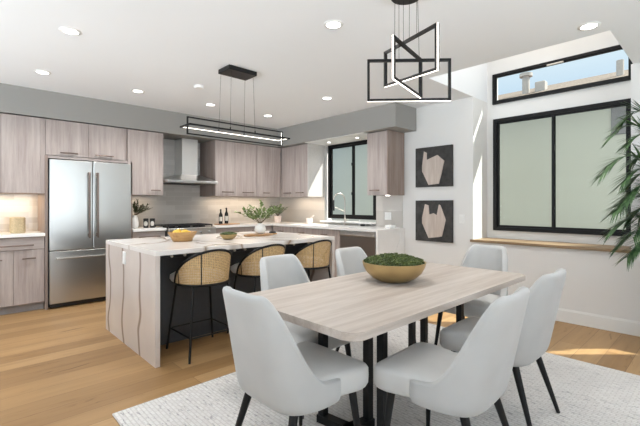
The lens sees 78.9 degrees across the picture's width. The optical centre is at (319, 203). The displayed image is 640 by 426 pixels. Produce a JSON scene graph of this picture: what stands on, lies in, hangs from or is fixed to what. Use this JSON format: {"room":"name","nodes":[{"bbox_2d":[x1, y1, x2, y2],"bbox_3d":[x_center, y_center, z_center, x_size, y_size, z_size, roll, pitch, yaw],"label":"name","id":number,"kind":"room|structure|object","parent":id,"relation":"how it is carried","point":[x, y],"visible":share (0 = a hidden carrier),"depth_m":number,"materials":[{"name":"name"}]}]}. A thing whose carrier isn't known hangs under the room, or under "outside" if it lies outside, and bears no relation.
{"room":"kitchen dining room","nodes":[
{"label":"kitchen dining room","id":0,"kind":"room"},
{"bbox_2d":[274,216,280,222],"bbox_3d":[-0.805,0.289,7.405,0.140,0.130,0.140,0,0,-44],"label":"pot","id":1,"kind":"object","parent":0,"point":[277,219],"depth_m":7.35,"materials":[{"name":"ceramic"}]},
{"bbox_2d":[0,0,639,128],"bbox_3d":[-0.149,-1.835,1.680,8.900,0.890,10.440,0,0,-44],"label":"ceiling","id":2,"kind":"structure","parent":0,"point":[162,49],"depth_m":3.39,"materials":[{"name":"paint"}]},
{"bbox_2d":[33,69,50,74],"bbox_3d":[-2.922,-1.387,4.096,0.156,0.006,0.156,0,0,-44],"label":"recessed light","id":3,"kind":"object","parent":2,"relation":"in","point":[44,72],"visible":1,"depth_m":4.10,"materials":[{"name":"white plastic"}]},
{"bbox_2d":[59,27,81,35],"bbox_3d":[-2.004,-1.387,3.126,0.156,0.006,0.156,0,0,-44],"label":"recessed light","id":4,"kind":"object","parent":2,"relation":"in","point":[66,30],"visible":1,"depth_m":3.12,"materials":[{"name":"white paint"}]},
{"bbox_2d":[63,29,77,33],"bbox_3d":[-2.004,-1.388,3.126,0.107,0.004,0.107,0,0,41],"label":"diffuser","id":5,"kind":"object","parent":4,"relation":"attached to","point":[67,31],"depth_m":3.13,"materials":[{"name":"white plastic"}]},
{"bbox_2d":[131,89,144,92],"bbox_3d":[-2.239,-1.387,4.785,0.156,0.006,0.156,0,0,-44],"label":"recessed light","id":6,"kind":"object","parent":2,"relation":"in","point":[132,90],"visible":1,"depth_m":4.79,"materials":[{"name":"white"}]},
{"bbox_2d":[194,85,203,89],"bbox_3d":[-1.425,-1.375,4.582,0.116,0.030,0.116,0,0,-44],"label":"recessed light","id":7,"kind":"object","parent":2,"relation":"attached to","point":[199,87],"visible":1,"depth_m":4.55,"materials":[{"name":"white plastic"}]},
{"bbox_2d":[180,109,289,145],"label":"pendant","id":8,"kind":"object","parent":2,"relation":"hanging from","point":[282,139],"depth_m":4.08,"materials":[{"name":"black metal"}]},
{"bbox_2d":[218,64,256,80],"label":"ceiling canopy","id":9,"kind":"object","parent":2,"relation":"hanging from","point":[229,70],"depth_m":4.01,"materials":[{"name":"black metal"}]},
{"bbox_2d":[321,96,332,99],"bbox_3d":[0.091,-1.387,5.101,0.156,0.006,0.156,0,0,-44],"label":"recessed light","id":10,"kind":"object","parent":2,"relation":"in","point":[325,97],"visible":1,"depth_m":5.10,"materials":[{"name":"white"}]},
{"bbox_2d":[323,20,343,28],"bbox_3d":[0.105,-1.387,3.012,0.156,0.006,0.156,0,0,-44],"label":"recessed light","id":11,"kind":"object","parent":2,"relation":"in","point":[330,24],"visible":1,"depth_m":3.00,"materials":[{"name":"white plastic"}]},
{"bbox_2d":[327,22,340,27],"bbox_3d":[0.105,-1.388,3.012,0.107,0.004,0.107,0,0,41],"label":"diffuser","id":12,"kind":"object","parent":11,"relation":"attached to","point":[329,24],"depth_m":3.01,"materials":[{"name":"white plastic"}]},
{"bbox_2d":[367,0,450,101],"bbox_3d":[0.593,-1.037,2.604,0.508,0.705,0.452,0,0,31],"label":"dining pendant","id":13,"kind":"object","parent":2,"relation":"hanging from","point":[394,39],"visible":1,"depth_m":2.59,"materials":[{"name":"black metal"}]},
{"bbox_2d":[577,21,600,30],"bbox_3d":[2.101,-1.387,3.038,0.156,0.006,0.156,0,0,-44],"label":"recessed light","id":14,"kind":"object","parent":2,"relation":"in","point":[590,25],"visible":1,"depth_m":3.04,"materials":[{"name":"white"}]},
{"bbox_2d":[581,24,597,29],"bbox_3d":[2.101,-1.388,3.038,0.107,0.004,0.107,0,0,-38],"label":"diffuser","id":15,"kind":"object","parent":14,"relation":"attached to","point":[584,26],"depth_m":3.04,"materials":[{"name":"white plastic"}]},
{"bbox_2d":[0,300,639,425],"bbox_3d":[-0.113,1.360,1.714,9.000,0.120,10.440,0,0,-44],"label":"floor","id":16,"kind":"structure","parent":0,"point":[60,366],"depth_m":3.23,"materials":[{"name":"brown wood"}]},
{"bbox_2d":[0,236,43,314],"bbox_3d":[-3.982,0.848,4.544,1.193,0.905,0.586,0,0,-44],"label":"base cabinet","id":17,"kind":"object","parent":16,"relation":"on","point":[21,258],"visible":1,"depth_m":4.62,"materials":[{"name":"beige wood"}]},
{"bbox_2d":[0,231,44,237],"bbox_3d":[-3.990,0.374,4.545,1.203,0.038,0.576,0,0,-44],"label":"countertop","id":18,"kind":"structure","parent":17,"relation":"on","point":[28,233],"depth_m":4.66,"materials":[{"name":"white stone"}]},
{"bbox_2d":[9,217,25,232],"bbox_3d":[-3.701,0.259,4.761,0.160,0.192,0.160,0,0,-44],"label":"canister","id":19,"kind":"object","parent":18,"relation":"on","point":[16,224],"visible":1,"depth_m":4.70,"materials":[{"name":"beige ceramic"}]},
{"bbox_2d":[38,119,131,309],"bbox_3d":[-3.185,0.124,5.309,1.013,2.352,0.596,0,0,-44],"label":"tall cabinet","id":20,"kind":"object","parent":16,"relation":"on","point":[64,140],"visible":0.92,"depth_m":5.01,"materials":[{"name":"beige wood"}]},
{"bbox_2d":[48,159,130,307],"bbox_3d":[-3.148,0.366,5.279,0.945,1.843,0.650,0,0,-44],"label":"refrigerator","id":21,"kind":"object","parent":16,"relation":"on","point":[89,203],"visible":0.83,"depth_m":5.01,"materials":[{"name":"metal"}]},
{"bbox_2d":[132,231,164,237],"bbox_3d":[-2.645,0.848,5.816,0.465,0.905,0.586,0,0,-44],"label":"base cabinet","id":22,"kind":"object","parent":16,"relation":"on","point":[146,234],"visible":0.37,"depth_m":5.62,"materials":[{"name":"beige wood"}]},
{"bbox_2d":[155,223,215,236],"bbox_3d":[-2.150,0.803,6.214,0.770,0.954,0.681,0,0,-44],"label":"gas range","id":23,"kind":"object","parent":16,"relation":"on","point":[200,228],"visible":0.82,"depth_m":6.10,"materials":[{"name":"metal"}]},
{"bbox_2d":[163,226,213,228],"bbox_3d":[-2.175,0.370,6.240,0.770,0.017,0.520,0,0,-44],"label":"cooktop","id":24,"kind":"object","parent":23,"relation":"in","point":[168,227],"depth_m":6.01,"materials":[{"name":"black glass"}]},
{"bbox_2d":[166,249,231,363],"bbox_3d":[-1.073,0.840,3.500,0.506,0.922,0.598,0,0,-44],"label":"bar stool","id":25,"kind":"object","parent":16,"relation":"on","point":[199,274],"visible":1,"depth_m":3.28,"materials":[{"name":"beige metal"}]},
{"bbox_2d":[106,231,334,367],"bbox_3d":[-1.033,0.838,4.269,2.032,0.925,1.350,0,0,-44],"label":"kitchen island","id":26,"kind":"object","parent":16,"relation":"on","point":[139,292],"visible":0.72,"depth_m":3.68,"materials":[{"name":"white stone"}]},
{"bbox_2d":[122,251,125,264],"bbox_3d":[-1.823,0.501,3.618,0.010,0.118,0.075,0,0,-44],"label":"outlet plate","id":27,"kind":"object","parent":26,"relation":"attached to","point":[123,252],"visible":1,"depth_m":3.61,"materials":[{"name":"white plastic"}]},
{"bbox_2d":[106,231,334,255],"bbox_3d":[-1.033,0.395,4.269,2.032,0.040,1.350,0,0,-44],"label":"island countertop","id":28,"kind":"structure","parent":26,"relation":"on","point":[154,246],"depth_m":3.80,"materials":[{"name":"white stone"}]},
{"bbox_2d":[167,231,196,241],"bbox_3d":[-1.387,0.327,3.925,0.298,0.095,0.227,0,0,-44],"label":"wooden bowl","id":29,"kind":"object","parent":28,"relation":"on","point":[184,236],"visible":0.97,"depth_m":3.84,"materials":[{"name":"brown wood"}]},
{"bbox_2d":[219,232,236,239],"bbox_3d":[-0.972,0.333,4.127,0.186,0.084,0.186,0,0,-44],"label":"moss bowl","id":30,"kind":"object","parent":28,"relation":"on","point":[225,235],"visible":1,"depth_m":4.07,"materials":[{"name":"gold metal"}]},
{"bbox_2d":[243,233,276,236],"bbox_3d":[-0.706,0.365,4.656,0.464,0.018,0.223,0,0,-44],"label":"serving board","id":31,"kind":"object","parent":28,"relation":"on","point":[253,234],"visible":0.97,"depth_m":4.55,"materials":[{"name":"brown wood"}]},
{"bbox_2d":[234,199,282,233],"bbox_3d":[-0.705,0.147,4.692,0.585,0.418,0.635,0,0,24],"label":"plant","id":32,"kind":"object","parent":31,"relation":"on","point":[260,228],"visible":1,"depth_m":4.62,"materials":[{"name":"green plant"}]},
{"bbox_2d":[216,226,271,233],"bbox_3d":[-1.475,0.848,6.929,1.165,0.905,0.586,0,0,-44],"label":"base cabinet","id":33,"kind":"object","parent":16,"relation":"on","point":[268,228],"visible":0.21,"depth_m":6.67,"materials":[{"name":"beige wood"}]},
{"bbox_2d":[227,244,285,332],"bbox_3d":[-0.628,0.840,3.924,0.506,0.922,0.598,0,0,-44],"label":"bar stool","id":34,"kind":"object","parent":16,"relation":"on","point":[249,268],"visible":0.51,"depth_m":3.68,"materials":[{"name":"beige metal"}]},
{"bbox_2d":[132,220,404,254],"bbox_3d":[-0.866,0.797,5.843,3.080,1.005,3.001,0,0,-44],"label":"countertop","id":35,"kind":"structure","parent":16,"relation":"on","point":[387,239],"depth_m":5.74,"materials":[{"name":"white stone"}]},
{"bbox_2d":[132,199,151,227],"bbox_3d":[-2.629,0.135,5.727,0.300,0.438,0.392,0,0,-44],"label":"plant","id":36,"kind":"object","parent":35,"relation":"on","point":[135,223],"visible":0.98,"depth_m":5.65,"materials":[{"name":"green plant"}]},
{"bbox_2d":[143,218,148,227],"bbox_3d":[-2.599,0.284,5.808,0.072,0.140,0.072,0,0,-44],"label":"canister","id":37,"kind":"object","parent":35,"relation":"on","point":[145,220],"visible":1,"depth_m":5.78,"materials":[{"name":"plastic"}]},
{"bbox_2d":[132,226,166,231],"bbox_3d":[-2.646,0.374,5.823,0.473,0.038,0.576,0,0,-44],"label":"countertop","id":38,"kind":"structure","parent":35,"relation":"on","point":[140,229],"depth_m":5.64,"materials":[{"name":"white stone"}]},
{"bbox_2d":[150,218,154,227],"bbox_3d":[-2.517,0.284,5.845,0.072,0.140,0.072,0,0,-44],"label":"canister","id":39,"kind":"object","parent":35,"relation":"on","point":[152,220],"visible":1,"depth_m":5.82,"materials":[{"name":"plastic"}]},
{"bbox_2d":[214,223,239,224],"bbox_3d":[-1.610,0.347,6.749,0.390,0.015,0.200,0,0,-44],"label":"cutting board","id":40,"kind":"object","parent":35,"relation":"on","point":[223,223],"visible":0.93,"depth_m":6.68,"materials":[{"name":"brown wood"}]},
{"bbox_2d":[219,209,222,223],"bbox_3d":[-1.701,0.213,6.663,0.064,0.250,0.065,0,0,-44],"label":"bottle","id":41,"kind":"object","parent":40,"relation":"on","point":[220,213],"visible":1,"depth_m":6.64,"materials":[{"name":"black glass"}]},
{"bbox_2d":[225,208,227,223],"bbox_3d":[-1.621,0.201,6.739,0.064,0.275,0.065,0,0,-44],"label":"bottle","id":42,"kind":"object","parent":40,"relation":"on","point":[226,212],"visible":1,"depth_m":6.71,"materials":[{"name":"black glass"}]},
{"bbox_2d":[269,205,287,222],"bbox_3d":[-0.784,0.171,7.416,0.385,0.367,0.404,0,0,-44],"label":"potted herb","id":43,"kind":"object","parent":35,"relation":"on","point":[277,218],"visible":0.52,"depth_m":7.36,"materials":[{"name":"plant"}]},
{"bbox_2d":[205,221,391,231],"bbox_3d":[-0.439,0.374,6.277,1.784,0.038,2.961,0,0,-44],"label":"countertop","id":44,"kind":"structure","parent":35,"relation":"on","point":[289,224],"depth_m":6.47,"materials":[{"name":"white stone"}]},
{"bbox_2d":[306,215,313,223],"bbox_3d":[-0.182,0.272,6.894,0.124,0.165,0.142,0,0,-44],"label":"mortar","id":45,"kind":"object","parent":35,"relation":"on","point":[308,220],"visible":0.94,"depth_m":6.85,"materials":[{"name":"ceramic"}]},
{"bbox_2d":[333,193,347,224],"bbox_3d":[0.331,0.086,6.469,0.267,0.539,0.092,0,0,-14],"label":"kitchen faucet","id":46,"kind":"object","parent":35,"relation":"on","point":[345,220],"visible":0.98,"depth_m":6.49,"materials":[{"name":"silver metal"}]},
{"bbox_2d":[385,225,400,246],"bbox_3d":[1.071,0.655,5.732,0.133,0.691,0.191,0,0,-44],"label":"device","id":47,"kind":"object","parent":35,"relation":"on","point":[386,226],"visible":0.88,"depth_m":5.71,"materials":[{"name":"plastic"}]},
{"bbox_2d":[273,226,339,276],"bbox_3d":[-0.268,0.850,6.926,0.640,0.900,2.255,0,0,-44],"label":"base cabinet","id":48,"kind":"object","parent":16,"relation":"on","point":[324,232],"visible":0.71,"depth_m":6.33,"materials":[{"name":"beige wood"}]},
{"bbox_2d":[294,239,331,279],"bbox_3d":[-0.153,0.840,4.376,0.506,0.922,0.598,0,0,-44],"label":"bar stool","id":49,"kind":"object","parent":16,"relation":"on","point":[309,261],"visible":0.67,"depth_m":4.13,"materials":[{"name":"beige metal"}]},
{"bbox_2d":[339,230,375,256],"bbox_3d":[0.744,0.850,5.845,0.645,0.900,0.695,0,0,-44],"label":"dishwasher","id":50,"kind":"object","parent":16,"relation":"on","point":[366,241],"visible":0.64,"depth_m":5.61,"materials":[{"name":"wood"}]},
{"bbox_2d":[112,321,639,425],"bbox_3d":[0.721,1.294,2.490,3.033,0.012,2.615,0,0,-44],"label":"area rug","id":51,"kind":"object","parent":16,"relation":"on","point":[586,394],"visible":0.39,"depth_m":2.52,"materials":[{"name":"white carpet"}]},
{"bbox_2d":[222,286,368,425],"bbox_3d":[-0.137,0.837,1.919,0.644,0.909,0.504,0,0,-44],"label":"dining chair","id":52,"kind":"object","parent":51,"relation":"on","point":[290,378],"visible":1,"depth_m":1.69,"materials":[{"name":"white fabric"}]},
{"bbox_2d":[260,254,351,418],"bbox_3d":[-0.115,0.837,2.681,0.504,0.909,0.644,0,0,-44],"label":"dining chair","id":53,"kind":"object","parent":51,"relation":"on","point":[276,271],"visible":0.26,"depth_m":2.81,"materials":[{"name":"white fabric"}]},
{"bbox_2d":[335,247,366,351],"bbox_3d":[0.443,0.837,3.191,0.504,0.909,0.644,0,0,-44],"label":"dining chair","id":54,"kind":"object","parent":51,"relation":"on","point":[349,259],"visible":0.16,"depth_m":3.37,"materials":[{"name":"white fabric"}]},
{"bbox_2d":[248,262,525,425],"bbox_3d":[0.545,0.914,2.630,2.015,0.748,0.940,0,0,-44],"label":"dining table","id":55,"kind":"object","parent":51,"relation":"on","point":[355,307],"visible":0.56,"depth_m":2.24,"materials":[{"name":"brown wood"}]},
{"bbox_2d":[362,253,425,282],"bbox_3d":[0.521,0.443,2.746,0.444,0.193,0.444,0,0,-44],"label":"moss bowl","id":56,"kind":"object","parent":55,"relation":"on","point":[386,267],"visible":1,"depth_m":2.60,"materials":[{"name":"gold metal"}]},
{"bbox_2d":[374,286,529,425],"bbox_3d":[0.651,0.837,1.907,0.644,0.909,0.504,0,0,43],"label":"dining chair","id":57,"kind":"object","parent":51,"relation":"on","point":[464,384],"visible":1,"depth_m":1.68,"materials":[{"name":"white fabric"}]},
{"bbox_2d":[434,244,507,344],"bbox_3d":[1.352,0.837,3.412,0.644,0.909,0.504,0,0,-44],"label":"dining chair","id":58,"kind":"object","parent":51,"relation":"on","point":[490,257],"visible":0.34,"depth_m":3.47,"materials":[{"name":"white fabric"}]},
{"bbox_2d":[439,269,566,425],"bbox_3d":[1.144,0.837,2.425,0.504,0.909,0.644,0,0,-44],"label":"dining chair","id":59,"kind":"object","parent":51,"relation":"on","point":[545,294],"visible":0.68,"depth_m":2.16,"materials":[{"name":"white fabric"}]},
{"bbox_2d":[589,101,639,271],"bbox_3d":[3.028,0.191,3.143,1.079,2.218,1.338,0,0,-37],"label":"areca palm","id":60,"kind":"object","parent":16,"relation":"on","point":[626,183],"visible":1,"depth_m":3.34,"materials":[{"name":"plant"}]},
{"bbox_2d":[284,31,639,321],"bbox_3d":[2.861,-0.450,4.544,0.590,3.500,10.040,0,0,-44],"label":"wall","id":61,"kind":"structure","parent":0,"point":[593,284],"depth_m":5.02,"materials":[{"name":"white paint"}]},
{"bbox_2d":[0,83,415,147],"bbox_3d":[-2.644,-1.225,4.020,8.110,0.330,3.210,0,0,-44],"label":"soffit","id":62,"kind":"structure","parent":61,"relation":"attached to","point":[14,100],"depth_m":5.54,"materials":[{"name":"grey paint"}]},
{"bbox_2d":[281,143,324,196],"bbox_3d":[-0.341,-0.591,7.149,0.442,0.922,0.770,0,0,-44],"label":"upper cabinet","id":63,"kind":"object","parent":61,"relation":"attached to","point":[302,166],"visible":1,"depth_m":6.93,"materials":[{"name":"beige wood"}]},
{"bbox_2d":[305,132,367,145],"bbox_3d":[0.375,-1.056,6.396,0.520,0.009,1.310,0,0,-44],"label":"soffit","id":64,"kind":"structure","parent":61,"relation":"attached to","point":[363,136],"depth_m":6.34,"materials":[{"name":"white paint"}]},
{"bbox_2d":[280,195,402,227],"bbox_3d":[0.214,-0.330,6.893,0.008,1.460,2.972,0,0,-44],"label":"backsplash","id":65,"kind":"structure","parent":61,"relation":"attached to","point":[299,209],"depth_m":7.10,"materials":[{"name":"tile"}]},
{"bbox_2d":[328,140,375,219],"bbox_3d":[0.542,-0.400,6.641,0.080,1.310,1.095,0,0,-44],"label":"window","id":66,"kind":"structure","parent":61,"relation":"in","point":[363,142],"depth_m":6.69,"materials":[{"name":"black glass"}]},
{"bbox_2d":[367,130,403,195],"bbox_3d":[0.965,-0.591,5.776,0.442,0.922,0.380,0,0,-44],"label":"upper cabinet","id":67,"kind":"object","parent":61,"relation":"attached to","point":[385,149],"visible":1,"depth_m":5.65,"materials":[{"name":"beige wood"}]},
{"bbox_2d":[385,212,390,219],"bbox_3d":[1.048,0.185,6.003,0.010,0.120,0.125,0,0,-44],"label":"wall outlet","id":68,"kind":"object","parent":61,"relation":"attached to","point":[387,214],"visible":1,"depth_m":6.00,"materials":[{"name":"white plastic"}]},
{"bbox_2d":[416,200,452,242],"bbox_3d":[1.585,0.236,5.426,0.042,0.573,0.568,0,0,-44],"label":"wall art","id":69,"kind":"object","parent":61,"relation":"attached to","point":[434,218],"visible":1,"depth_m":5.39,"materials":[{"name":"black paint"}]},
{"bbox_2d":[416,144,452,186],"bbox_3d":[1.585,-0.520,5.426,0.042,0.560,0.568,0,0,-44],"label":"wall art","id":70,"kind":"object","parent":61,"relation":"attached to","point":[434,165],"visible":1,"depth_m":5.39,"materials":[{"name":"black paint"}]},
{"bbox_2d":[459,215,463,222],"bbox_3d":[1.876,0.198,5.145,0.009,0.115,0.070,0,0,-44],"label":"light switch","id":71,"kind":"object","parent":61,"relation":"attached to","point":[461,217],"visible":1,"depth_m":5.14,"materials":[{"name":"white plastic"}]},
{"bbox_2d":[470,237,630,252],"bbox_3d":[2.682,0.473,4.587,0.460,0.030,1.670,0,0,-44],"label":"window sill","id":72,"kind":"structure","parent":61,"relation":"attached to","point":[566,245],"depth_m":4.44,"materials":[{"name":"brown wood"}]},
{"bbox_2d":[493,98,630,236],"bbox_3d":[2.871,-0.394,4.729,0.080,1.492,1.495,0,0,-44],"label":"window","id":73,"kind":"structure","parent":61,"relation":"in","point":[617,103],"depth_m":4.74,"materials":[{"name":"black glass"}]},
{"bbox_2d":[492,45,632,104],"bbox_3d":[2.866,-1.543,4.731,0.085,0.404,1.504,0,0,-44],"label":"window","id":74,"kind":"structure","parent":61,"relation":"in","point":[495,101],"depth_m":4.68,"materials":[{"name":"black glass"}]},
{"bbox_2d":[555,308,639,336],"bbox_3d":[3.643,1.229,3.281,0.018,0.142,6.988,0,0,-44],"label":"baseboard","id":75,"kind":"structure","parent":61,"relation":"attached to","point":[624,326],"depth_m":4.04,"materials":[{"name":"white paint"}]},
{"bbox_3d":[-3.744,-0.045,5.292,8.270,2.690,0.150,0,0,-44],"label":"wall","id":76,"kind":"structure","parent":0,"visible":0},
{"bbox_2d":[0,194,37,231],"bbox_3d":[-4.206,0.100,4.744,1.245,0.600,0.008,0,0,-44],"label":"backsplash","id":77,"kind":"structure","parent":76,"relation":"attached to","point":[11,205],"depth_m":5.04,"materials":[{"name":"tile"}]},
{"bbox_2d":[0,113,44,193],"bbox_3d":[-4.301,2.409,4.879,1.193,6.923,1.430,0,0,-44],"label":"upper cabinet","id":78,"kind":"object","parent":76,"relation":"attached to","point":[22,138],"visible":1,"depth_m":4.62,"materials":[{"name":"beige wood"}]},
{"bbox_2d":[121,129,162,195],"bbox_3d":[-2.679,-0.591,5.785,0.503,0.922,0.586,0,0,-44],"label":"upper cabinet","id":79,"kind":"object","parent":76,"relation":"attached to","point":[144,148],"visible":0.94,"depth_m":5.60,"materials":[{"name":"beige wood"}]},
{"bbox_2d":[163,138,217,184],"bbox_3d":[-2.163,-0.687,6.217,0.815,0.742,0.671,0,0,-44],"label":"range hood","id":80,"kind":"object","parent":76,"relation":"attached to","point":[186,150],"visible":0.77,"depth_m":6.29,"materials":[{"name":"silver metal"}]},
{"bbox_2d":[132,139,279,226],"bbox_3d":[-1.923,-0.330,6.915,3.065,1.460,0.008,0,0,-44],"label":"backsplash","id":81,"kind":"structure","parent":76,"relation":"attached to","point":[178,204],"depth_m":6.61,"materials":[{"name":"tile"}]},
{"bbox_2d":[200,140,234,196],"bbox_3d":[-1.751,-0.591,6.668,0.365,0.922,0.586,0,0,-44],"label":"upper cabinet","id":82,"kind":"object","parent":76,"relation":"attached to","point":[217,157],"visible":1,"depth_m":6.51,"materials":[{"name":"beige wood"}]},
{"bbox_2d":[229,142,280,196],"bbox_3d":[-1.263,-0.591,7.132,0.978,0.922,0.586,0,0,-44],"label":"upper cabinet","id":83,"kind":"object","parent":76,"relation":"attached to","point":[257,167],"visible":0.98,"depth_m":6.93,"materials":[{"name":"beige wood"}]},
{"label":"outside","id":84,"kind":"structure","parent":0,"visible":0},
{"bbox_3d":[2.032,1.700,7.454,1.980,0.200,20.000,0,0,-44],"label":"yard","id":85,"kind":"structure","parent":84,"visible":0},
{"bbox_2d":[331,59,627,229],"bbox_3d":[4.688,0.715,9.980,5.850,7.170,21.000,0,0,-44],"label":"neighbor house","id":86,"kind":"structure","parent":85,"relation":"on","point":[525,146],"depth_m":6.85,"materials":[{"name":"white paint"}]},
{"bbox_2d":[519,72,532,93],"bbox_3d":[4.541,-2.585,8.575,0.260,0.570,0.254,0,0,-44],"label":"vent","id":87,"kind":"object","parent":86,"relation":"attached to","point":[525,76],"depth_m":8.51,"materials":[{"name":"metal"}]},
{"bbox_2d":[535,80,547,91],"bbox_3d":[4.750,-2.460,8.355,0.200,0.320,0.200,0,0,-44],"label":"vent","id":88,"kind":"object","parent":86,"relation":"attached to","point":[540,85],"depth_m":8.29,"materials":[{"name":"metal"}]},
{"bbox_2d":[616,59,623,75],"bbox_3d":[5.687,-2.510,7.370,0.120,0.420,0.117,0,0,-44],"label":"vent","id":89,"kind":"object","parent":86,"relation":"attached to","point":[619,63],"depth_m":7.32,"materials":[{"name":"metal"}]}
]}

